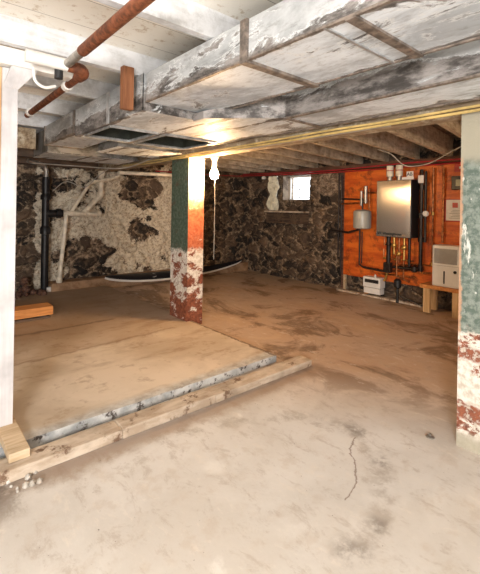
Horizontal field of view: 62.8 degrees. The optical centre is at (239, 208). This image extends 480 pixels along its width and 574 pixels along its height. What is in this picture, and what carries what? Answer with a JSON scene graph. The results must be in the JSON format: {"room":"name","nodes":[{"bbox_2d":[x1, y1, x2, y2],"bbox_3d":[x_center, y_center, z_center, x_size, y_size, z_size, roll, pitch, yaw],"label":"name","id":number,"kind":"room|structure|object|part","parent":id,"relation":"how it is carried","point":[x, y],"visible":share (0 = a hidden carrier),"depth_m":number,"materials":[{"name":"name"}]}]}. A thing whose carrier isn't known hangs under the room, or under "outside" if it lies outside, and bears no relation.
{"room":"basement","nodes":[
{"label":"basement","id":0,"kind":"room"},
{"bbox_2d":[15,164,244,291],"bbox_3d":[-2.990,0.125,6.405,8.200,2.450,0.154,1,0,-41],"label":"wall","id":1,"kind":"structure","parent":0,"point":[132,233],"depth_m":7.07,"materials":[{"name":"stone"}]},
{"bbox_2d":[17,157,97,169],"bbox_3d":[-4.168,-0.829,5.162,4.570,0.280,0.180,1,0,-41],"label":"wall timber","id":2,"kind":"structure","parent":1,"relation":"attached to","point":[20,160],"depth_m":6.23,"materials":[{"name":"brown wood"}]},
{"bbox_2d":[0,285,275,458],"bbox_3d":[-2.869,1.327,3.645,4.821,0.072,4.359,1,0,-41],"label":"floor slab","id":3,"kind":"structure","parent":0,"point":[103,354],"depth_m":3.44,"materials":[{"name":"concrete"}]},
{"bbox_2d":[15,276,46,298],"bbox_3d":[-3.161,1.158,5.770,0.576,0.325,0.314,1,0,-41],"label":"rubble heap","id":4,"kind":"object","parent":3,"relation":"on","point":[25,290],"visible":0.8,"depth_m":5.75,"materials":[{"name":"brown stone"}]},
{"bbox_2d":[14,302,52,322],"bbox_3d":[-2.712,1.222,4.423,1.070,0.143,0.260,1,0,-41],"label":"plank","id":5,"kind":"object","parent":3,"relation":"on","point":[24,313],"visible":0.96,"depth_m":4.56,"materials":[{"name":"orange wood"}]},
{"bbox_2d":[26,158,63,290],"bbox_3d":[-3.031,0.278,6.080,0.180,2.044,0.554,1,0,43],"label":"pipe","id":6,"kind":"object","parent":3,"relation":"on","point":[45,230],"visible":0.94,"depth_m":6.06,"materials":[{"name":"black metal"}]},
{"bbox_2d":[105,260,241,281],"bbox_3d":[-1.108,1.198,7.508,3.000,0.242,0.188,1,0,-41],"label":"paddle board","id":7,"kind":"object","parent":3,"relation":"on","point":[162,275],"visible":0.8,"depth_m":7.07,"materials":[{"name":"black plastic"}]},
{"bbox_2d":[0,0,458,137],"bbox_3d":[0.010,-1.075,2.990,8.280,0.050,9.350,1,0,-41],"label":"ceiling","id":8,"kind":"structure","parent":0,"point":[82,18],"depth_m":2.27,"materials":[{"name":"white wood"}]},
{"bbox_2d":[17,127,35,149],"bbox_3d":[-2.839,-0.827,4.312,1.080,0.240,0.060,1,0,-41],"label":"board","id":9,"kind":"object","parent":8,"relation":"attached to","point":[26,137],"visible":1,"depth_m":4.58,"materials":[{"name":"beige wood"}]},
{"bbox_2d":[18,125,43,133],"bbox_3d":[-3.595,-1.035,4.514,4.770,0.150,0.055,1,0,-41],"label":"joist","id":10,"kind":"object","parent":8,"relation":"attached to","point":[38,130],"visible":0.02,"depth_m":5.24,"materials":[{"name":"grey wood"}]},
{"bbox_2d":[17,148,66,160],"bbox_3d":[-2.987,-0.800,4.883,1.600,0.260,0.120,1,0,-41],"label":"board","id":11,"kind":"object","parent":10,"relation":"attached to","point":[29,153],"visible":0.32,"depth_m":5.03,"materials":[{"name":"wood"}]},
{"bbox_2d":[18,111,61,127],"bbox_3d":[-3.075,-1.026,3.906,4.770,0.150,0.055,1,0,-41],"label":"joist","id":12,"kind":"object","parent":8,"relation":"attached to","point":[37,120],"visible":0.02,"depth_m":4.51,"materials":[{"name":"white wood"}]},
{"bbox_2d":[33,130,138,164],"bbox_3d":[-1.988,-0.782,5.108,1.130,0.286,0.660,1,0,-41],"label":"duct","id":13,"kind":"object","parent":12,"relation":"hanging from","point":[88,154],"visible":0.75,"depth_m":4.86,"materials":[{"name":"grey metal"}]},
{"bbox_3d":[-1.990,-0.646,5.108,1.130,0.014,0.660,1,0,-41],"label":"panel","id":14,"kind":"part","parent":13,"relation":"part of","materials":[{"name":"grey metal"}]},
{"bbox_2d":[18,92,84,115],"bbox_3d":[-2.534,-1.017,3.276,4.770,0.150,0.055,1,0,-41],"label":"joist","id":15,"kind":"object","parent":8,"relation":"attached to","point":[59,107],"visible":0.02,"depth_m":3.83,"materials":[{"name":"white wood"}]},
{"bbox_2d":[43,110,106,149],"bbox_3d":[-1.719,-0.812,4.192,0.435,0.217,1.040,1,0,-41],"label":"duct","id":16,"kind":"object","parent":15,"relation":"hanging from","point":[61,132],"visible":0.6,"depth_m":4.13,"materials":[{"name":"grey metal"}]},
{"bbox_2d":[95,141,180,158],"bbox_3d":[-1.148,-0.769,4.458,0.760,0.284,0.600,1,0,-41],"label":"duct","id":17,"kind":"object","parent":15,"relation":"attached to","point":[109,147],"visible":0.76,"depth_m":4.33,"materials":[{"name":"grey metal"}]},
{"bbox_3d":[-1.148,-0.775,4.458,0.720,0.272,0.560,1,0,-41],"label":"duct casing","id":18,"kind":"part","parent":17,"relation":"part of","materials":[{"name":"grey metal"}]},
{"bbox_2d":[23,75,118,99],"bbox_3d":[-1.988,-1.008,2.638,4.770,0.150,0.055,1,0,-41],"label":"joist","id":19,"kind":"object","parent":8,"relation":"attached to","point":[90,88],"visible":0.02,"depth_m":3.21,"materials":[{"name":"white wood"}]},
{"bbox_2d":[0,13,166,76],"bbox_3d":[-1.480,-1.000,2.046,4.770,0.150,0.055,1,0,-41],"label":"joist","id":20,"kind":"object","parent":8,"relation":"attached to","point":[14,32],"visible":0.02,"depth_m":2.37,"materials":[{"name":"white wood"}]},
{"bbox_2d":[120,65,133,110],"bbox_3d":[-0.746,-0.792,2.596,0.075,0.280,0.050,1,0,-41],"label":"wood block","id":21,"kind":"object","parent":20,"relation":"attached to","point":[126,72],"visible":1,"depth_m":2.58,"materials":[{"name":"brown wood"}]},
{"bbox_2d":[75,73,266,150],"bbox_3d":[-0.631,-0.771,3.531,1.221,0.264,1.360,1,0,-41],"label":"duct plenum","id":22,"kind":"object","parent":20,"relation":"hanging from","point":[102,118],"visible":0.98,"depth_m":3.26,"materials":[{"name":"grey metal"}]},
{"bbox_2d":[145,0,479,112],"bbox_3d":[1.127,-0.770,0.975,0.550,0.207,4.790,1,0,-41],"label":"duct","id":23,"kind":"object","parent":22,"relation":"attached to","point":[290,46],"visible":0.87,"depth_m":1.76,"materials":[{"name":"grey metal"}]},
{"bbox_2d":[193,39,479,135],"bbox_3d":[1.523,-0.685,1.315,0.808,0.180,4.790,1,0,-41],"label":"duct","id":24,"kind":"object","parent":23,"relation":"attached to","point":[450,76],"visible":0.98,"depth_m":2.31,"materials":[{"name":"grey metal"}]},
{"bbox_2d":[94,0,239,40],"bbox_3d":[-0.947,-0.991,1.423,4.770,0.150,0.055,1,0,-41],"label":"joist","id":25,"kind":"object","parent":8,"relation":"attached to","point":[190,17],"visible":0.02,"depth_m":1.98,"materials":[{"name":"white wood"}]},
{"bbox_2d":[166,163,249,173],"bbox_3d":[-0.905,-0.930,7.628,0.052,0.270,3.362,1,0,41],"label":"joist","id":26,"kind":"object","parent":8,"relation":"attached to","point":[206,167],"visible":0.02,"depth_m":8.32,"materials":[{"name":"wood"}]},
{"bbox_2d":[156,158,460,176],"bbox_3d":[1.001,-0.691,6.031,2.153,0.115,5.470,1,0,-41],"label":"pipe","id":27,"kind":"object","parent":26,"relation":"attached to","point":[323,171],"visible":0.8,"depth_m":6.67,"materials":[{"name":"red metal"}]},
{"bbox_2d":[205,161,264,172],"bbox_3d":[-0.593,-0.925,7.263,0.052,0.270,3.362,1,0,41],"label":"joist","id":28,"kind":"object","parent":8,"relation":"attached to","point":[206,163],"visible":0.04,"depth_m":7.82,"materials":[{"name":"wood"}]},
{"bbox_2d":[205,157,280,170],"bbox_3d":[-0.281,-0.920,6.899,0.052,0.270,3.362,1,0,41],"label":"joist","id":29,"kind":"object","parent":8,"relation":"attached to","point":[221,161],"visible":0.04,"depth_m":7.29,"materials":[{"name":"wood"}]},
{"bbox_2d":[219,154,298,169],"bbox_3d":[0.032,-0.915,6.535,0.052,0.270,3.362,1,0,41],"label":"joist","id":30,"kind":"object","parent":8,"relation":"attached to","point":[230,156],"visible":0.04,"depth_m":6.83,"materials":[{"name":"brown wood"}]},
{"bbox_2d":[232,151,317,167],"bbox_3d":[0.344,-0.909,6.170,0.052,0.270,3.362,1,0,41],"label":"joist","id":31,"kind":"object","parent":8,"relation":"attached to","point":[252,154],"visible":0.04,"depth_m":6.44,"materials":[{"name":"wood"}]},
{"bbox_2d":[256,147,339,165],"bbox_3d":[0.656,-0.904,5.806,0.052,0.270,3.362,1,0,41],"label":"joist","id":32,"kind":"object","parent":8,"relation":"attached to","point":[278,151],"visible":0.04,"depth_m":6.09,"materials":[{"name":"wood"}]},
{"bbox_2d":[281,143,362,163],"bbox_3d":[0.969,-0.899,5.441,0.052,0.270,3.362,1,0,41],"label":"joist","id":33,"kind":"object","parent":8,"relation":"attached to","point":[310,148],"visible":0.09,"depth_m":5.74,"materials":[{"name":"wood"}]},
{"bbox_2d":[310,138,389,161],"bbox_3d":[1.281,-0.894,5.077,0.052,0.270,3.362,1,0,41],"label":"joist","id":34,"kind":"object","parent":8,"relation":"attached to","point":[347,145],"visible":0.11,"depth_m":5.39,"materials":[{"name":"brown wood"}]},
{"bbox_2d":[344,131,419,158],"bbox_3d":[1.593,-0.889,4.712,0.052,0.270,3.362,1,0,41],"label":"joist","id":35,"kind":"object","parent":8,"relation":"attached to","point":[387,141],"visible":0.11,"depth_m":5.09,"materials":[{"name":"brown wood"}]},
{"bbox_2d":[378,146,460,166],"bbox_3d":[2.087,-0.613,4.493,0.010,0.257,1.125,1,0,-41],"label":"cable","id":36,"kind":"object","parent":35,"relation":"hanging from","point":[460,146],"visible":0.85,"depth_m":4.52,"materials":[{"name":"plastic"}]},
{"bbox_2d":[387,125,453,156],"bbox_3d":[1.905,-0.883,4.348,0.052,0.270,3.362,1,0,41],"label":"joist","id":37,"kind":"object","parent":8,"relation":"attached to","point":[427,136],"visible":0.31,"depth_m":4.74,"materials":[{"name":"brown wood"}]},
{"bbox_2d":[438,120,461,137],"bbox_3d":[2.218,-0.878,3.983,0.052,0.270,3.362,1,0,41],"label":"joist","id":38,"kind":"object","parent":8,"relation":"attached to","point":[454,127],"visible":0.08,"depth_m":3.76,"materials":[{"name":"brown wood"}]},
{"bbox_2d":[0,270,479,573],"bbox_3d":[-0.020,1.400,3.131,8.480,0.001,9.550,1,0,-41],"label":"floor","id":39,"kind":"structure","parent":0,"point":[330,465],"depth_m":2.10,"materials":[{"name":"concrete"}]},
{"bbox_2d":[6,470,42,492],"bbox_3d":[-1.220,1.371,1.897,0.459,0.036,0.170,1,0,-41],"label":"rubble","id":40,"kind":"object","parent":39,"relation":"on","point":[33,482],"visible":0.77,"depth_m":1.97,"materials":[{"name":"beige stone"}]},
{"bbox_2d":[48,262,247,291],"bbox_3d":[-1.416,1.284,7.550,4.190,0.185,0.280,1,0,-41],"label":"ledge","id":41,"kind":"object","parent":39,"relation":"on","point":[67,284],"visible":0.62,"depth_m":6.66,"materials":[{"name":"concrete"}]},
{"bbox_2d":[56,171,119,282],"bbox_3d":[-2.524,0.263,6.563,1.050,1.823,0.171,1,0,-45],"label":"pipes","id":42,"kind":"object","parent":41,"relation":"on","point":[100,193],"visible":0.96,"depth_m":6.48,"materials":[{"name":"plastic"}]},
{"bbox_2d":[0,355,311,486],"bbox_3d":[-0.348,1.363,2.761,2.500,0.064,0.146,1,0,-41],"label":"curb timber","id":43,"kind":"object","parent":39,"relation":"on","point":[45,456],"visible":1,"depth_m":2.46,"materials":[{"name":"beige wood"}]},
{"bbox_2d":[0,416,29,462],"bbox_3d":[-1.291,1.292,2.218,0.100,0.047,0.420,1,0,-41],"label":"wood block","id":44,"kind":"object","parent":43,"relation":"on","point":[15,446],"visible":0.88,"depth_m":2.13,"materials":[{"name":"brown wood"}]},
{"bbox_2d":[0,66,37,426],"bbox_3d":[-1.345,0.230,2.314,0.225,2.095,0.140,1,0,-41],"label":"support post","id":45,"kind":"object","parent":44,"relation":"on","point":[13,78],"visible":1,"depth_m":2.29,"materials":[{"name":"white paint"}]},
{"bbox_3d":[-1.435,0.229,2.283,0.049,2.095,0.070,1,0,-41],"label":"post","id":46,"kind":"part","parent":45,"relation":"part of","materials":[{"name":"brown wood"}]},
{"bbox_3d":[-1.368,0.230,2.308,0.082,2.095,0.040,1,0,-41],"label":"post","id":47,"kind":"part","parent":45,"relation":"part of","materials":[{"name":"white paint"}]},
{"bbox_2d":[0,45,72,81],"bbox_3d":[-1.725,-0.879,1.953,1.700,0.100,0.090,1,0,-41],"label":"header board","id":48,"kind":"object","parent":45,"relation":"on","point":[9,56],"visible":0.49,"depth_m":2.28,"materials":[{"name":"white wood"}]},
{"bbox_2d":[24,62,88,117],"bbox_3d":[-1.414,-0.830,2.875,0.139,0.086,1.496,1,0,-41],"label":"pipe","id":49,"kind":"object","parent":48,"relation":"attached to","point":[81,73],"visible":0.91,"depth_m":2.59,"materials":[{"name":"brown metal"}]},
{"bbox_2d":[24,48,68,88],"bbox_3d":[-1.107,-0.789,2.256,0.238,0.180,0.134,1,0,-41],"label":"fitting","id":50,"kind":"object","parent":49,"relation":"attached to","point":[30,56],"visible":0.98,"depth_m":2.22,"materials":[{"name":"plastic"}]},
{"bbox_2d":[54,69,62,79],"bbox_3d":[-1.058,-0.798,2.295,0.048,0.080,0.048,1,0,-41],"label":"outlet","id":51,"kind":"object","parent":50,"relation":"attached to","point":[58,73],"depth_m":2.28,"materials":[{"name":"black plastic"}]},
{"bbox_2d":[170,157,204,323],"bbox_3d":[-0.653,0.389,4.826,0.223,2.000,0.383,1,0,-41],"label":"brick column","id":52,"kind":"structure","parent":39,"relation":"on","point":[187,202],"depth_m":4.70,"materials":[{"name":"white paint"}]},
{"bbox_2d":[336,288,422,306],"bbox_3d":[2.198,1.423,6.329,0.090,0.028,1.480,1,0,-41],"label":"base plate","id":53,"kind":"object","parent":39,"relation":"on","point":[338,289],"visible":0.8,"depth_m":6.29,"materials":[{"name":"beige wood"}]},
{"bbox_2d":[394,278,422,305],"bbox_3d":[2.513,1.257,5.879,0.110,0.370,0.437,1,0,-41],"label":"pump","id":54,"kind":"object","parent":39,"relation":"on","point":[397,282],"visible":1,"depth_m":5.96,"materials":[{"name":"black plastic"}]},
{"bbox_2d":[425,433,434,438],"bbox_3d":[1.180,1.410,2.442,0.052,0.024,0.052,1,0,-41],"label":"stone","id":55,"kind":"object","parent":39,"relation":"on","point":[429,436],"visible":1,"depth_m":2.43,"materials":[{"name":"grey stone"}]},
{"bbox_2d":[420,281,458,318],"bbox_3d":[2.896,1.256,5.325,0.320,0.385,0.790,1,0,-41],"label":"bench","id":56,"kind":"object","parent":39,"relation":"on","point":[430,292],"visible":0.63,"depth_m":5.44,"materials":[{"name":"brown wood"}]},
{"bbox_3d":[2.606,1.276,5.479,0.050,0.335,0.090,1,0,-41],"label":"leg","id":57,"kind":"part","parent":56,"relation":"part of","materials":[{"name":"brown wood"}]},
{"bbox_3d":[2.777,1.279,5.625,0.050,0.335,0.090,1,0,-41],"label":"leg","id":58,"kind":"part","parent":56,"relation":"part of","materials":[{"name":"brown wood"}]},
{"bbox_2d":[432,244,459,288],"bbox_3d":[2.855,0.782,5.365,0.262,0.560,0.355,1,0,-41],"label":"dehumidifier","id":59,"kind":"object","parent":56,"relation":"on","point":[445,263],"visible":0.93,"depth_m":5.29,"materials":[{"name":"white plastic"}]},
{"bbox_3d":[2.765,0.646,5.286,0.009,0.200,0.295,1,0,-41],"label":"grille plate","id":60,"kind":"part","parent":59,"relation":"part of","materials":[{"name":"grey plastic"}]},
{"bbox_3d":[2.850,1.280,5.187,0.050,0.335,0.080,1,0,-41],"label":"leg","id":61,"kind":"part","parent":56,"relation":"part of","materials":[{"name":"brown wood"}]},
{"bbox_2d":[456,111,479,455],"bbox_3d":[1.588,0.426,2.338,0.388,2.000,0.388,1,0,-41],"label":"brick column","id":62,"kind":"structure","parent":39,"relation":"on","point":[468,368],"depth_m":2.32,"materials":[{"name":"green paint"}]},
{"bbox_2d":[96,100,479,171],"bbox_3d":[0.594,-0.740,3.363,0.260,0.300,9.110,1,0,-41],"label":"support beam","id":63,"kind":"structure","parent":62,"relation":"on","point":[454,117],"depth_m":3.22,"materials":[{"name":"wood"}]},
{"bbox_2d":[53,169,107,190],"bbox_3d":[-2.525,-0.452,6.243,0.816,0.389,0.092,1,0,-19],"label":"cable","id":64,"kind":"object","parent":63,"relation":"hanging from","point":[107,169],"visible":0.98,"depth_m":6.27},
{"bbox_2d":[118,171,171,176],"bbox_3d":[-1.512,-0.570,6.500,1.053,0.090,0.060,1,0,-43],"label":"pipe","id":65,"kind":"object","parent":63,"relation":"hanging from","point":[119,172],"visible":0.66,"depth_m":6.43,"materials":[{"name":"plastic"}]},
{"bbox_2d":[210,156,218,258],"bbox_3d":[-0.305,-0.005,4.559,0.104,1.200,0.104,1,0,-41],"label":"bulb","id":66,"kind":"object","parent":63,"relation":"hanging from","point":[214,173],"visible":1,"depth_m":4.53,"materials":[{"name":"white glass"}]},
{"bbox_3d":[-0.298,-0.408,4.559,0.100,0.138,0.100,1,0,-41],"label":"bulb","id":67,"kind":"part","parent":66,"relation":"part of","materials":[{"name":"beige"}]},
{"bbox_2d":[199,125,390,156],"bbox_3d":[0.284,-0.580,3.567,0.028,0.021,2.300,1,0,-41],"label":"cable","id":68,"kind":"object","parent":63,"relation":"attached to","point":[390,125],"visible":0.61,"depth_m":3.28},
{"bbox_2d":[123,104,479,165],"bbox_3d":[0.819,-0.587,2.814,0.029,0.025,7.820,1,0,-41],"label":"cable","id":69,"kind":"object","parent":63,"relation":"attached to","point":[475,105],"visible":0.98,"depth_m":2.89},
{"bbox_2d":[33,158,152,168],"bbox_3d":[-2.015,-0.612,5.453,1.913,0.118,0.230,1,0,16],"label":"cable","id":70,"kind":"object","parent":69,"relation":"hanging from","point":[150,158],"visible":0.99,"depth_m":5.54,"materials":[{"name":"black plastic"}]},
{"bbox_2d":[126,108,479,166],"bbox_3d":[0.844,-0.569,2.835,0.033,0.028,7.820,1,0,-41],"label":"cable","id":71,"kind":"object","parent":63,"relation":"attached to","point":[476,109],"visible":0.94,"depth_m":2.92,"materials":[{"name":"yellow plastic"}]},
{"bbox_2d":[241,138,460,309],"bbox_3d":[3.055,0.226,5.564,0.158,2.450,9.270,1,0,-41],"label":"wall","id":72,"kind":"structure","parent":0,"point":[301,252],"depth_m":7.59,"materials":[{"name":"stone"}]},
{"bbox_2d":[264,211,308,223],"bbox_3d":[0.921,0.173,7.858,0.270,0.245,0.970,1,0,-41],"label":"wall shelf","id":73,"kind":"object","parent":72,"relation":"attached to","point":[303,218],"visible":1,"depth_m":7.82,"materials":[{"name":"brown wood"}]},
{"bbox_2d":[266,176,279,209],"bbox_3d":[0.686,-0.314,8.123,0.114,0.700,0.289,1,0,-41],"label":"sheet","id":74,"kind":"object","parent":73,"relation":"on","point":[272,203],"visible":1,"depth_m":8.12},
{"bbox_2d":[281,175,312,202],"bbox_3d":[1.255,-0.409,7.971,0.330,0.600,0.820,1,0,-41],"label":"window","id":75,"kind":"structure","parent":72,"relation":"in","point":[294,187],"depth_m":8.11,"materials":[{"name":"glass"}]},
{"bbox_3d":[1.285,-0.409,7.997,0.030,0.500,0.720,1,0,-41],"label":"frame","id":76,"kind":"part","parent":75,"relation":"part of","materials":[{"name":"white plastic"}]},
{"bbox_3d":[1.284,-0.409,7.995,0.005,0.440,0.660,1,0,-41],"label":"pane","id":77,"kind":"part","parent":75,"relation":"part of","materials":[{"name":"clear glass"}]},
{"bbox_3d":[1.307,-0.303,7.839,0.020,0.190,0.350,1,0,-41],"label":"vent frame","id":78,"kind":"part","parent":75,"relation":"part of","materials":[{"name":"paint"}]},
{"bbox_2d":[331,173,363,272],"bbox_3d":[1.847,0.256,6.757,0.055,1.750,0.652,1,0,-40],"label":"pipes","id":79,"kind":"object","parent":72,"relation":"attached to","point":[342,198],"visible":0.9,"depth_m":6.84,"materials":[{"name":"black metal"}]},
{"bbox_2d":[241,156,460,177],"bbox_3d":[3.043,-0.689,5.476,0.130,0.078,9.130,1,0,-41],"label":"plate","id":80,"kind":"object","parent":72,"relation":"attached to","point":[449,157],"visible":0.75,"depth_m":6.54,"materials":[{"name":"brown wood"}]},
{"bbox_2d":[341,163,460,293],"bbox_3d":[2.838,0.392,5.714,0.045,2.070,3.175,1,0,-41],"label":"plywood panel","id":81,"kind":"object","parent":72,"relation":"attached to","point":[353,182],"visible":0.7,"depth_m":6.29,"materials":[{"name":"brown wood"}]},
{"bbox_2d":[341,186,376,228],"bbox_3d":[1.958,-0.018,6.485,0.297,0.700,0.741,1,0,-41],"label":"tank","id":82,"kind":"object","parent":81,"relation":"attached to","point":[362,217],"visible":0.98,"depth_m":6.34,"materials":[{"name":"grey metal"}]},
{"bbox_2d":[358,229,382,271],"bbox_3d":[2.150,0.673,6.392,0.032,0.675,0.496,1,0,-41],"label":"drain line","id":83,"kind":"object","parent":82,"relation":"attached to","point":[360,238],"visible":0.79,"depth_m":6.53,"materials":[{"name":"black metal"}]},
{"bbox_2d":[363,274,384,294],"bbox_3d":[2.157,1.211,6.334,0.161,0.310,0.305,1,0,-41],"label":"box","id":84,"kind":"object","parent":81,"relation":"attached to","point":[374,284],"visible":0.97,"depth_m":6.27,"materials":[{"name":"white plastic"}]},
{"bbox_2d":[376,165,431,282],"bbox_3d":[2.474,0.230,5.896,0.274,1.768,0.832,1,0,-41],"label":"water heater","id":85,"kind":"object","parent":81,"relation":"attached to","point":[397,200],"depth_m":5.89,"materials":[{"name":"silver metal"}]},
{"bbox_2d":[383,262,392,281],"bbox_3d":[2.319,0.987,6.096,0.100,0.296,0.150,1,0,-41],"label":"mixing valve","id":86,"kind":"object","parent":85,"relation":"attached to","point":[387,268],"depth_m":6.10,"materials":[{"name":"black metal"}]},
{"bbox_3d":[2.304,0.004,5.916,0.025,0.845,0.535,1,0,-41],"label":"panel","id":87,"kind":"part","parent":85,"relation":"part of","materials":[{"name":"metal"}]},
{"bbox_3d":[2.405,0.005,6.003,0.245,0.860,0.555,1,0,-41],"label":"casing","id":88,"kind":"part","parent":85,"relation":"part of","materials":[{"name":"silver metal"}]},
{"bbox_3d":[2.499,0.878,5.926,0.057,0.473,0.832,1,0,-41],"label":"heater manifold","id":89,"kind":"part","parent":85,"relation":"part of","materials":[{"name":"metal"}]},
{"bbox_2d":[399,265,418,272],"bbox_3d":[2.535,0.886,5.846,0.100,0.104,0.288,1,0,-41],"label":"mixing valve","id":90,"kind":"object","parent":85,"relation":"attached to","point":[414,269],"depth_m":5.79,"materials":[{"name":"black metal"}]},
{"bbox_2d":[407,171,412,176],"bbox_3d":[2.482,-0.504,5.742,0.006,0.080,0.100,1,0,-41],"label":"paper tag","id":91,"kind":"object","parent":85,"relation":"attached to","point":[409,173],"visible":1,"depth_m":5.74,"materials":[{"name":"grey paper"}]},
{"bbox_2d":[402,175,423,182],"bbox_3d":[2.515,-0.423,5.732,0.010,0.110,0.320,1,0,-43],"label":"paper tag","id":92,"kind":"object","parent":85,"relation":"attached to","point":[420,177],"visible":1,"depth_m":5.66,"materials":[{"name":"white paper"}]},
{"bbox_2d":[364,167,444,271],"bbox_3d":[2.481,0.209,6.045,0.044,1.595,1.255,1,0,-41],"label":"copper pipe","id":93,"kind":"object","parent":81,"relation":"attached to","point":[433,171],"visible":0.74,"depth_m":5.67,"materials":[{"name":"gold metal"}]},
{"bbox_2d":[392,169,427,271],"bbox_3d":[2.520,0.182,5.970,0.080,1.520,0.620,1,0,-41],"label":"gas pipe","id":94,"kind":"object","parent":81,"relation":"attached to","point":[423,186],"visible":0.88,"depth_m":5.77,"materials":[{"name":"black metal"}]},
{"bbox_2d":[419,211,428,216],"bbox_3d":[2.646,0.074,5.673,0.050,0.084,0.169,1,0,-22],"label":"pressure gauge","id":95,"kind":"object","parent":94,"relation":"attached to","point":[425,213],"visible":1,"depth_m":5.63,"materials":[{"name":"white plastic"}]},
{"bbox_2d":[444,199,459,221],"bbox_3d":[3.014,0.026,5.462,0.024,0.323,0.330,1,0,-41],"label":"notice","id":96,"kind":"object","parent":81,"relation":"attached to","point":[451,206],"visible":0.67,"depth_m":5.50,"materials":[{"name":"white paper"}]},
{"bbox_2d":[451,176,460,189],"bbox_3d":[3.023,-0.355,5.431,0.060,0.190,0.180,1,0,-41],"label":"thermostat","id":97,"kind":"object","parent":81,"relation":"attached to","point":[455,180],"visible":0.52,"depth_m":5.44,"materials":[{"name":"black plastic"}]},
{"bbox_2d":[454,164,460,171],"bbox_3d":[3.043,-0.565,5.435,0.030,0.110,0.145,1,0,-41],"label":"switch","id":98,"kind":"object","parent":81,"relation":"attached to","point":[457,167],"visible":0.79,"depth_m":5.46,"materials":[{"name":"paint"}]},
{"bbox_3d":[-0.407,-0.982,0.793,4.770,0.150,0.055,1,0,-41],"label":"joist","id":99,"kind":"object","parent":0,"visible":0},
{"bbox_2d":[64,0,154,67],"bbox_3d":[0.173,-0.817,0.900,0.072,0.072,3.560,1,0,-41],"label":"pipe","id":100,"kind":"object","parent":99,"relation":"attached to","point":[131,9],"visible":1,"depth_m":1.77,"materials":[{"name":"brown metal"}]}
]}

